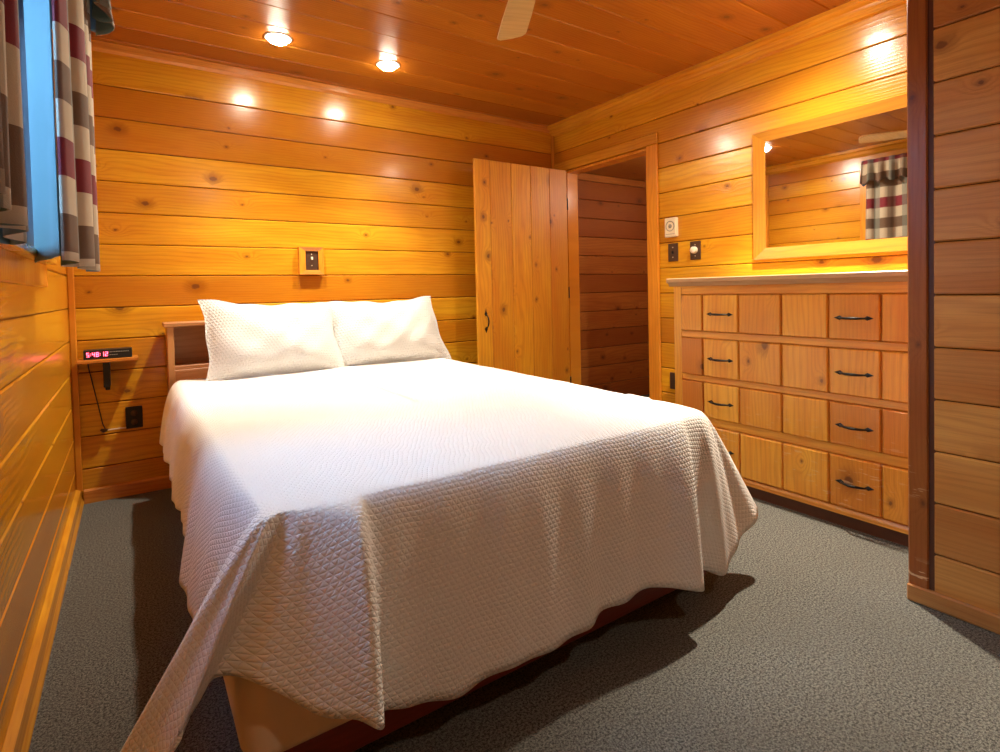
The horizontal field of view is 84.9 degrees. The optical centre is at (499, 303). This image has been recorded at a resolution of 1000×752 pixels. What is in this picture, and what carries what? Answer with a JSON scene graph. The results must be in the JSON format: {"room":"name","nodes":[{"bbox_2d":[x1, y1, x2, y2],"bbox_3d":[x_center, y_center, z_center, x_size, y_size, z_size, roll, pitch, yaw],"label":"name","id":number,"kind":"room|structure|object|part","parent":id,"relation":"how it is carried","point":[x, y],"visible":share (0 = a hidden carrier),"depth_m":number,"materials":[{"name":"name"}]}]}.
{"room":"bedroom","nodes":[
{"label":"bedroom","id":0,"kind":"room"},
{"bbox_2d":[0,33,75,751],"bbox_3d":[-0.859,-0.138,0.705,0.100,2.385,4.933,-2,2,-34],"label":"wall","id":1,"kind":"structure","parent":0,"point":[38,478],"depth_m":1.61,"materials":[{"name":"brown wood"}]},
{"bbox_2d":[0,0,56,286],"bbox_3d":[-1.185,-0.589,1.203,0.143,1.075,1.780,-2,2,-34],"label":"window","id":2,"kind":"structure","parent":1,"relation":"in","point":[18,265],"depth_m":1.85,"materials":[{"name":"brown wood"}]},
{"bbox_3d":[-1.154,-0.590,1.223,0.020,1.075,1.760,-2,2,-34],"label":"casing","id":3,"kind":"part","parent":2,"relation":"part of","materials":[{"name":"brown wood"}]},
{"bbox_3d":[-1.171,-0.141,1.217,0.135,0.024,1.780,-2,2,-34],"label":"sill","id":4,"kind":"part","parent":2,"relation":"part of","materials":[{"name":"brown wood"}]},
{"bbox_2d":[2,490,83,751],"bbox_3d":[-0.779,1.009,0.771,0.030,0.085,4.933,-2,2,-34],"label":"baseboard","id":5,"kind":"structure","parent":1,"relation":"attached to","point":[19,734],"depth_m":1.57,"materials":[{"name":"brown wood"}]},
{"bbox_3d":[-0.950,-1.144,1.035,0.184,0.027,2.099,-2,2,-34],"label":"curtain rod","id":6,"kind":"object","parent":1,"relation":"attached to","visible":0},
{"bbox_2d":[0,0,28,244],"bbox_3d":[-0.624,-0.622,0.649,0.062,1.054,0.688,-2,2,-37],"label":"curtain","id":7,"kind":"object","parent":6,"relation":"hanging from","point":[14,228],"visible":1,"depth_m":0.66,"materials":[{"name":"fabric"}]},
{"bbox_2d":[23,0,99,271],"bbox_3d":[-1.328,-0.632,1.647,0.151,1.054,0.678,-2,2,-34],"label":"curtain","id":8,"kind":"object","parent":6,"relation":"hanging from","point":[65,209],"visible":0.99,"depth_m":1.50,"materials":[{"name":"fabric"}]},
{"bbox_3d":[-1.291,-0.634,1.671,0.061,1.054,0.678,-2,2,-30],"label":"panel","id":9,"kind":"part","parent":8,"relation":"part of","materials":[{"name":"fabric"}]},
{"bbox_2d":[51,0,114,35],"bbox_3d":[-0.925,-1.063,1.065,0.244,0.232,2.147,-2,2,-34],"label":"curtain valance","id":10,"kind":"object","parent":6,"relation":"hanging from","point":[101,18],"visible":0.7,"depth_m":1.86,"materials":[{"name":"fabric"}]},
{"bbox_2d":[66,50,550,498],"bbox_3d":[-0.896,-0.215,3.717,3.414,2.385,0.100,-2,2,-34],"label":"wall","id":11,"kind":"structure","parent":0,"point":[210,185],"depth_m":3.24,"materials":[{"name":"brown wood"}]},
{"bbox_2d":[67,267,82,491],"bbox_3d":[-2.179,-0.156,2.772,0.028,2.235,0.030,-2,2,-34],"label":"trim","id":12,"kind":"structure","parent":11,"relation":"attached to","point":[70,270],"depth_m":2.77,"materials":[{"name":"brown wood"}]},
{"bbox_2d":[76,355,138,389],"bbox_3d":[-2.019,0.365,2.826,0.258,0.173,0.127,-2,2,-34],"label":"wall shelf","id":13,"kind":"object","parent":11,"relation":"attached to","point":[106,362],"visible":0.98,"depth_m":2.79,"materials":[{"name":"brown wood"}]},
{"bbox_2d":[83,347,131,359],"bbox_3d":[-2.016,0.253,2.815,0.203,0.049,0.082,-2,2,-34],"label":"alarm clock","id":14,"kind":"object","parent":13,"relation":"on","point":[90,354],"visible":1,"depth_m":2.78,"materials":[{"name":"black plastic"}]},
{"bbox_2d":[87,364,125,432],"bbox_3d":[-2.053,0.468,2.852,0.156,0.406,0.028,-2,2,-29],"label":"power cord","id":15,"kind":"object","parent":14,"relation":"hanging from","point":[104,429],"visible":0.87,"depth_m":2.84,"materials":[{"name":"black plastic"}]},
{"bbox_3d":[-2.086,0.464,2.837,0.083,0.396,0.028,-2,2,-34],"label":"cord","id":16,"kind":"part","parent":15,"relation":"part of","materials":[{"name":"black plastic"}]},
{"bbox_2d":[84,475,170,503],"bbox_3d":[-0.824,0.942,3.706,3.184,0.070,0.020,-2,2,-34],"label":"baseboard","id":17,"kind":"structure","parent":11,"relation":"attached to","point":[97,494],"depth_m":2.91,"materials":[{"name":"brown wood"}]},
{"bbox_2d":[125,405,142,428],"bbox_3d":[-1.966,0.609,2.937,0.076,0.117,0.008,-2,2,-34],"label":"wall outlet","id":18,"kind":"object","parent":11,"relation":"attached to","point":[134,416],"visible":1,"depth_m":2.94,"materials":[{"name":"black plastic"}]},
{"bbox_2d":[130,410,137,424],"bbox_3d":[-1.964,0.611,2.935,0.032,0.080,0.002,-2,2,-34],"label":"socket","id":19,"kind":"object","parent":18,"relation":"attached to","point":[133,413],"depth_m":2.93,"materials":[{"name":"brown plastic"}]},
{"bbox_2d":[297,247,323,274],"bbox_3d":[-1.188,-0.269,3.436,0.150,0.170,0.038,-2,2,-34],"label":"switch box","id":20,"kind":"object","parent":11,"relation":"attached to","point":[310,259],"visible":1,"depth_m":3.43,"materials":[{"name":"brown wood"}]},
{"bbox_3d":[-1.234,-0.268,3.405,0.040,0.170,0.038,-2,2,-34],"label":"frame","id":21,"kind":"part","parent":20,"relation":"part of","materials":[{"name":"brown wood"}]},
{"bbox_3d":[-1.187,-0.198,3.437,0.150,0.028,0.038,-2,2,-34],"label":"frame","id":22,"kind":"part","parent":20,"relation":"part of","materials":[{"name":"brown wood"}]},
{"bbox_3d":[-1.190,-0.342,3.434,0.150,0.024,0.038,-2,2,-34],"label":"frame","id":23,"kind":"part","parent":20,"relation":"part of","materials":[{"name":"brown wood"}]},
{"bbox_2d":[305,251,318,269],"bbox_3d":[-1.188,-0.272,3.445,0.080,0.118,0.021,-2,2,-34],"label":"switch plate","id":24,"kind":"object","parent":20,"relation":"attached to","point":[311,257],"depth_m":3.44,"materials":[{"name":"brown plastic"}]},
{"bbox_3d":[-1.139,-0.271,3.469,0.030,0.170,0.038,-2,2,-34],"label":"frame","id":25,"kind":"part","parent":20,"relation":"part of","materials":[{"name":"brown wood"}]},
{"bbox_2d":[91,39,549,132],"bbox_3d":[-0.900,-1.381,3.628,3.184,0.048,0.022,-2,2,-34],"label":"trim","id":26,"kind":"structure","parent":11,"relation":"attached to","point":[105,47],"depth_m":3.37,"materials":[{"name":"brown wood"}]},
{"bbox_2d":[551,135,554,168],"bbox_3d":[0.460,-0.242,4.559,0.028,2.335,0.027,-2,2,-34],"label":"trim","id":27,"kind":"structure","parent":11,"relation":"attached to","point":[552,137],"depth_m":4.52,"materials":[{"name":"brown wood"}]},
{"bbox_2d":[91,0,851,125],"bbox_3d":[0.477,-1.425,1.613,3.414,0.080,5.162,-2,2,-34],"label":"ceiling","id":28,"kind":"structure","parent":0,"point":[573,57],"depth_m":2.91,"materials":[{"name":"brown wood"}]},
{"bbox_2d":[264,32,291,45],"bbox_3d":[-1.151,-1.364,2.836,0.140,0.033,0.140,-2,2,-34],"label":"recessed light","id":29,"kind":"object","parent":28,"relation":"in","point":[276,38],"visible":1,"depth_m":2.81,"materials":[{"name":"white glass"}]},
{"bbox_3d":[-1.151,-1.363,2.836,0.108,0.032,0.108,-2,2,-34],"label":"bulb","id":30,"kind":"part","parent":29,"relation":"part of","materials":[{"name":"white glass"}]},
{"bbox_2d":[376,60,399,70],"bbox_3d":[-0.654,-1.385,3.199,0.140,0.033,0.140,-2,2,-34],"label":"recessed light","id":31,"kind":"object","parent":28,"relation":"in","point":[387,65],"visible":1,"depth_m":3.17,"materials":[{"name":"white glass"}]},
{"bbox_3d":[-0.654,-1.384,3.199,0.108,0.032,0.108,-2,2,-34],"label":"bulb","id":32,"kind":"part","parent":31,"relation":"part of","materials":[{"name":"white glass"}]},
{"bbox_2d":[497,0,534,40],"bbox_3d":[0.107,-1.232,1.725,0.864,0.294,0.864,0,2,39],"label":"ceiling fan","id":33,"kind":"object","parent":28,"relation":"hanging from","point":[517,15],"visible":1,"depth_m":2.13,"materials":[{"name":"brown wood"}]},
{"bbox_2d":[29,488,999,751],"bbox_3d":[0.541,1.039,1.664,3.414,0.080,5.133,-2,2,-34],"label":"floor","id":34,"kind":"structure","parent":0,"point":[811,638],"depth_m":1.53,"materials":[{"name":"grey carpet"}]},
{"bbox_2d":[162,320,705,751],"bbox_3d":[-0.533,0.544,2.446,1.542,0.918,2.380,-2,2,-34],"label":"bed","id":35,"kind":"object","parent":34,"relation":"on","point":[265,720],"visible":0.09,"depth_m":1.19,"materials":[{"name":"brown wood"}]},
{"bbox_3d":[-1.766,0.570,2.946,0.030,0.896,0.172,-2,2,-34],"label":"panel","id":36,"kind":"part","parent":35,"relation":"part of","materials":[{"name":"brown wood"}]},
{"bbox_3d":[-1.150,0.484,3.354,1.540,0.818,0.184,-2,2,-34],"label":"headboard","id":37,"kind":"part","parent":35,"relation":"part of","materials":[{"name":"brown wood"}]},
{"bbox_2d":[120,358,757,751],"bbox_3d":[-0.424,0.640,2.285,1.961,0.528,2.291,-2,2,-34],"label":"coverlet","id":38,"kind":"object","parent":35,"relation":"on","point":[362,542],"visible":0.97,"depth_m":1.35,"materials":[{"name":"white fabric"}]},
{"bbox_2d":[197,299,344,381],"bbox_3d":[-1.227,0.183,3.005,0.742,0.432,0.200,-2,2,-34],"label":"pillow","id":39,"kind":"object","parent":38,"relation":"on","point":[243,340],"visible":0.97,"depth_m":2.92,"materials":[{"name":"white fabric"}]},
{"bbox_2d":[328,296,451,365],"bbox_3d":[-0.676,0.167,3.401,0.779,0.417,0.195,-2,2,-30],"label":"pillow","id":40,"kind":"object","parent":38,"relation":"on","point":[365,332],"visible":0.95,"depth_m":3.33,"materials":[{"name":"white fabric"}]},
{"bbox_3d":[0.120,0.925,1.512,1.430,0.084,0.025,-2,2,-34],"label":"foot rail","id":41,"kind":"part","parent":35,"relation":"part of","materials":[{"name":"brown wood"}]},
{"bbox_2d":[666,270,908,546],"bbox_3d":[1.471,0.405,2.668,0.501,1.094,1.241,-2,2,-34],"label":"dresser","id":42,"kind":"object","parent":34,"relation":"on","point":[802,379],"visible":0.77,"depth_m":2.43,"materials":[{"name":"brown wood"}]},
{"bbox_3d":[1.103,0.054,2.775,0.035,0.019,0.150,-2,2,-34],"label":"drawer pull","id":43,"kind":"part","parent":42,"relation":"part of","materials":[{"name":"black metal"}]},
{"bbox_3d":[1.109,0.286,2.781,0.035,0.019,0.150,-2,2,-34],"label":"drawer pull","id":44,"kind":"part","parent":42,"relation":"part of","materials":[{"name":"black metal"}]},
{"bbox_3d":[1.114,0.511,2.787,0.035,0.019,0.150,-2,2,-34],"label":"drawer pull","id":45,"kind":"part","parent":42,"relation":"part of","materials":[{"name":"black metal"}]},
{"bbox_3d":[1.310,-0.070,2.542,0.020,0.048,1.106,-2,2,-34],"label":"rail","id":46,"kind":"part","parent":42,"relation":"part of","materials":[{"name":"brown wood"}]},
{"bbox_3d":[1.303,0.052,2.538,0.029,0.190,1.096,-2,2,-34],"label":"drawer","id":47,"kind":"part","parent":42,"relation":"part of","materials":[{"name":"brown wood"}]},
{"bbox_3d":[1.316,0.166,2.549,0.020,0.036,1.106,-2,2,-34],"label":"rail","id":48,"kind":"part","parent":42,"relation":"part of","materials":[{"name":"brown wood"}]},
{"bbox_3d":[1.314,0.508,2.550,0.029,0.180,1.096,-2,2,-34],"label":"drawer","id":49,"kind":"part","parent":42,"relation":"part of","materials":[{"name":"brown wood"}]},
{"bbox_3d":[1.309,0.284,2.544,0.029,0.195,1.096,-2,2,-34],"label":"drawer","id":50,"kind":"part","parent":42,"relation":"part of","materials":[{"name":"brown wood"}]},
{"bbox_3d":[1.321,0.400,2.554,0.020,0.033,1.106,-2,2,-34],"label":"rail","id":51,"kind":"part","parent":42,"relation":"part of","materials":[{"name":"brown wood"}]},
{"bbox_3d":[1.326,0.622,2.560,0.020,0.044,1.106,-2,2,-34],"label":"rail","id":52,"kind":"part","parent":42,"relation":"part of","materials":[{"name":"brown wood"}]},
{"bbox_3d":[1.319,0.754,2.556,0.029,0.216,1.096,-2,2,-34],"label":"drawer","id":53,"kind":"part","parent":42,"relation":"part of","materials":[{"name":"brown wood"}]},
{"bbox_3d":[1.332,0.869,2.567,0.020,0.011,1.106,-2,2,-34],"label":"rail","id":54,"kind":"part","parent":42,"relation":"part of","materials":[{"name":"brown wood"}]},
{"bbox_3d":[1.328,0.883,2.571,0.042,0.030,1.207,-2,2,-34],"label":"moulding","id":55,"kind":"part","parent":42,"relation":"part of","materials":[{"name":"brown wood"}]},
{"bbox_3d":[1.452,0.059,2.259,0.035,0.019,0.150,-2,2,-34],"label":"drawer pull","id":56,"kind":"part","parent":42,"relation":"part of","materials":[{"name":"black metal"}]},
{"bbox_3d":[1.462,0.516,2.271,0.035,0.019,0.150,-2,2,-34],"label":"drawer pull","id":57,"kind":"part","parent":42,"relation":"part of","materials":[{"name":"black metal"}]},
{"bbox_3d":[1.457,0.292,2.265,0.035,0.019,0.150,-2,2,-34],"label":"drawer pull","id":58,"kind":"part","parent":42,"relation":"part of","materials":[{"name":"black metal"}]},
{"bbox_3d":[1.468,0.758,2.277,0.035,0.019,0.150,-2,2,-34],"label":"drawer pull","id":59,"kind":"part","parent":42,"relation":"part of","materials":[{"name":"black metal"}]},
{"bbox_2d":[577,173,649,395],"bbox_3d":[0.980,-0.134,5.067,1.198,2.070,0.100,-2,2,-34],"label":"wall","id":60,"kind":"structure","parent":0,"point":[612,211],"depth_m":5.05,"materials":[{"name":"brown wood"}]},
{"bbox_2d":[585,156,645,181],"bbox_3d":[1.412,-1.192,4.382,1.378,0.060,1.700,-2,2,-34],"label":"ceiling","id":61,"kind":"structure","parent":0,"point":[634,169],"depth_m":4.78,"materials":[{"name":"brown wood"}]},
{"bbox_2d":[554,3,907,403],"bbox_3d":[1.322,-0.257,3.394,0.100,2.385,2.919,-2,2,-34],"label":"wall","id":62,"kind":"structure","parent":0,"point":[705,129],"depth_m":3.20,"materials":[{"name":"brown wood"}]},
{"bbox_2d":[473,158,571,382],"bbox_3d":[0.200,-0.056,4.117,0.868,1.973,0.087,-2,2,-34],"label":"door","id":63,"kind":"structure","parent":62,"relation":"in","point":[523,291],"depth_m":4.09,"materials":[{"name":"brown wood"}]},
{"bbox_3d":[-0.088,0.127,3.898,0.025,0.165,0.043,-2,2,-34],"label":"handle","id":64,"kind":"part","parent":63,"relation":"part of","materials":[{"name":"black metal"}]},
{"bbox_2d":[566,179,569,342],"bbox_3d":[0.513,-0.071,4.497,0.018,1.995,0.148,-2,2,-34],"label":"door hinges","id":65,"kind":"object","parent":62,"relation":"attached to","point":[566,179],"depth_m":4.43,"materials":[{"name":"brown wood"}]},
{"bbox_2d":[566,148,645,384],"bbox_3d":[0.839,-0.070,4.125,0.114,1.997,0.865,-2,2,-34],"label":"trim","id":66,"kind":"structure","parent":62,"relation":"attached to","point":[571,175],"depth_m":4.45,"materials":[{"name":"brown wood"}]},
{"bbox_2d":[554,132,657,169],"bbox_3d":[0.750,-1.112,4.085,0.016,0.075,1.068,-2,2,-34],"label":"trim","id":67,"kind":"structure","parent":62,"relation":"attached to","point":[641,142],"depth_m":3.99,"materials":[{"name":"brown wood"}]},
{"bbox_2d":[646,144,661,400],"bbox_3d":[1.045,-0.067,3.708,0.020,2.003,0.095,-2,2,-34],"label":"trim","id":68,"kind":"structure","parent":62,"relation":"attached to","point":[652,190],"depth_m":3.69,"materials":[{"name":"brown wood"}]},
{"bbox_2d":[665,217,677,237],"bbox_3d":[1.118,-0.498,3.565,0.030,0.124,0.090,-2,2,-34],"label":"thermostat","id":69,"kind":"object","parent":62,"relation":"attached to","point":[671,224],"visible":1,"depth_m":3.55,"materials":[{"name":"beige plastic"}]},
{"bbox_2d":[670,372,674,388],"bbox_3d":[1.151,0.508,3.597,0.006,0.110,0.078,-2,2,-34],"label":"wall outlet","id":70,"kind":"object","parent":62,"relation":"attached to","point":[672,375],"visible":0.52,"depth_m":3.61,"materials":[{"name":"brown plastic"}]},
{"bbox_2d":[668,243,677,261],"bbox_3d":[1.127,-0.336,3.571,0.018,0.118,0.078,-2,2,-34],"label":"wall switch","id":71,"kind":"object","parent":62,"relation":"attached to","point":[673,247],"visible":1,"depth_m":3.57,"materials":[{"name":"brown plastic"}]},
{"bbox_2d":[690,241,700,259],"bbox_3d":[1.218,-0.336,3.427,0.030,0.116,0.078,-2,2,-34],"label":"wall switch","id":72,"kind":"object","parent":62,"relation":"attached to","point":[695,246],"visible":1,"depth_m":3.42,"materials":[{"name":"brown plastic"}]},
{"bbox_3d":[1.214,-0.337,3.428,0.024,0.044,0.044,-2,2,-34],"label":"dimmer knob","id":73,"kind":"part","parent":72,"relation":"part of","materials":[{"name":"beige plastic"}]},
{"bbox_2d":[547,0,906,136],"bbox_3d":[1.190,-1.407,3.365,0.075,0.078,2.799,-2,2,-34],"label":"trim","id":74,"kind":"structure","parent":62,"relation":"attached to","point":[854,11],"depth_m":3.10,"materials":[{"name":"brown wood"}]},
{"bbox_2d":[752,94,907,259],"bbox_3d":[1.706,-0.597,2.694,0.024,0.705,0.963,-2,2,-34],"label":"wall mirror","id":75,"kind":"object","parent":62,"relation":"attached to","point":[835,183],"visible":0.59,"depth_m":2.74,"materials":[{"name":"mirror"}]},
{"bbox_3d":[1.699,-0.922,2.686,0.024,0.055,0.963,-2,2,-34],"label":"frame rail","id":76,"kind":"part","parent":75,"relation":"part of","materials":[{"name":"wood"}]},
{"bbox_3d":[1.713,-0.276,2.702,0.024,0.063,0.963,-2,2,-34],"label":"frame rail","id":77,"kind":"part","parent":75,"relation":"part of","materials":[{"name":"wood"}]},
{"bbox_2d":[933,0,999,614],"bbox_3d":[1.987,-0.207,0.898,0.100,2.385,2.066,-2,2,-34],"label":"wall","id":78,"kind":"structure","parent":0,"point":[966,33],"depth_m":1.66,"materials":[{"name":"brown wood"}]},
{"bbox_2d":[928,0,936,590],"bbox_3d":[1.384,-0.215,1.744,0.042,2.385,0.018,-2,2,-34],"label":"trim","id":79,"kind":"structure","parent":78,"relation":"attached to","point":[931,82],"depth_m":1.74,"materials":[{"name":"brown wood"}]},
{"bbox_2d":[907,583,999,634],"bbox_3d":[1.953,0.959,0.930,0.028,0.055,2.136,-2,2,-34],"label":"baseboard","id":80,"kind":"structure","parent":78,"relation":"attached to","point":[990,621],"depth_m":1.70,"materials":[{"name":"brown wood"}]},
{"bbox_3d":[1.719,-0.230,2.002,0.802,2.385,0.060,-2,2,-34],"label":"wall","id":81,"kind":"structure","parent":0,"visible":0},
{"bbox_2d":[907,0,928,588],"bbox_3d":[1.378,-0.216,1.782,0.090,2.385,0.055,-2,2,-34],"label":"trim","id":82,"kind":"structure","parent":81,"relation":"attached to","point":[917,10],"depth_m":1.76,"materials":[{"name":"brown wood"}]}
]}

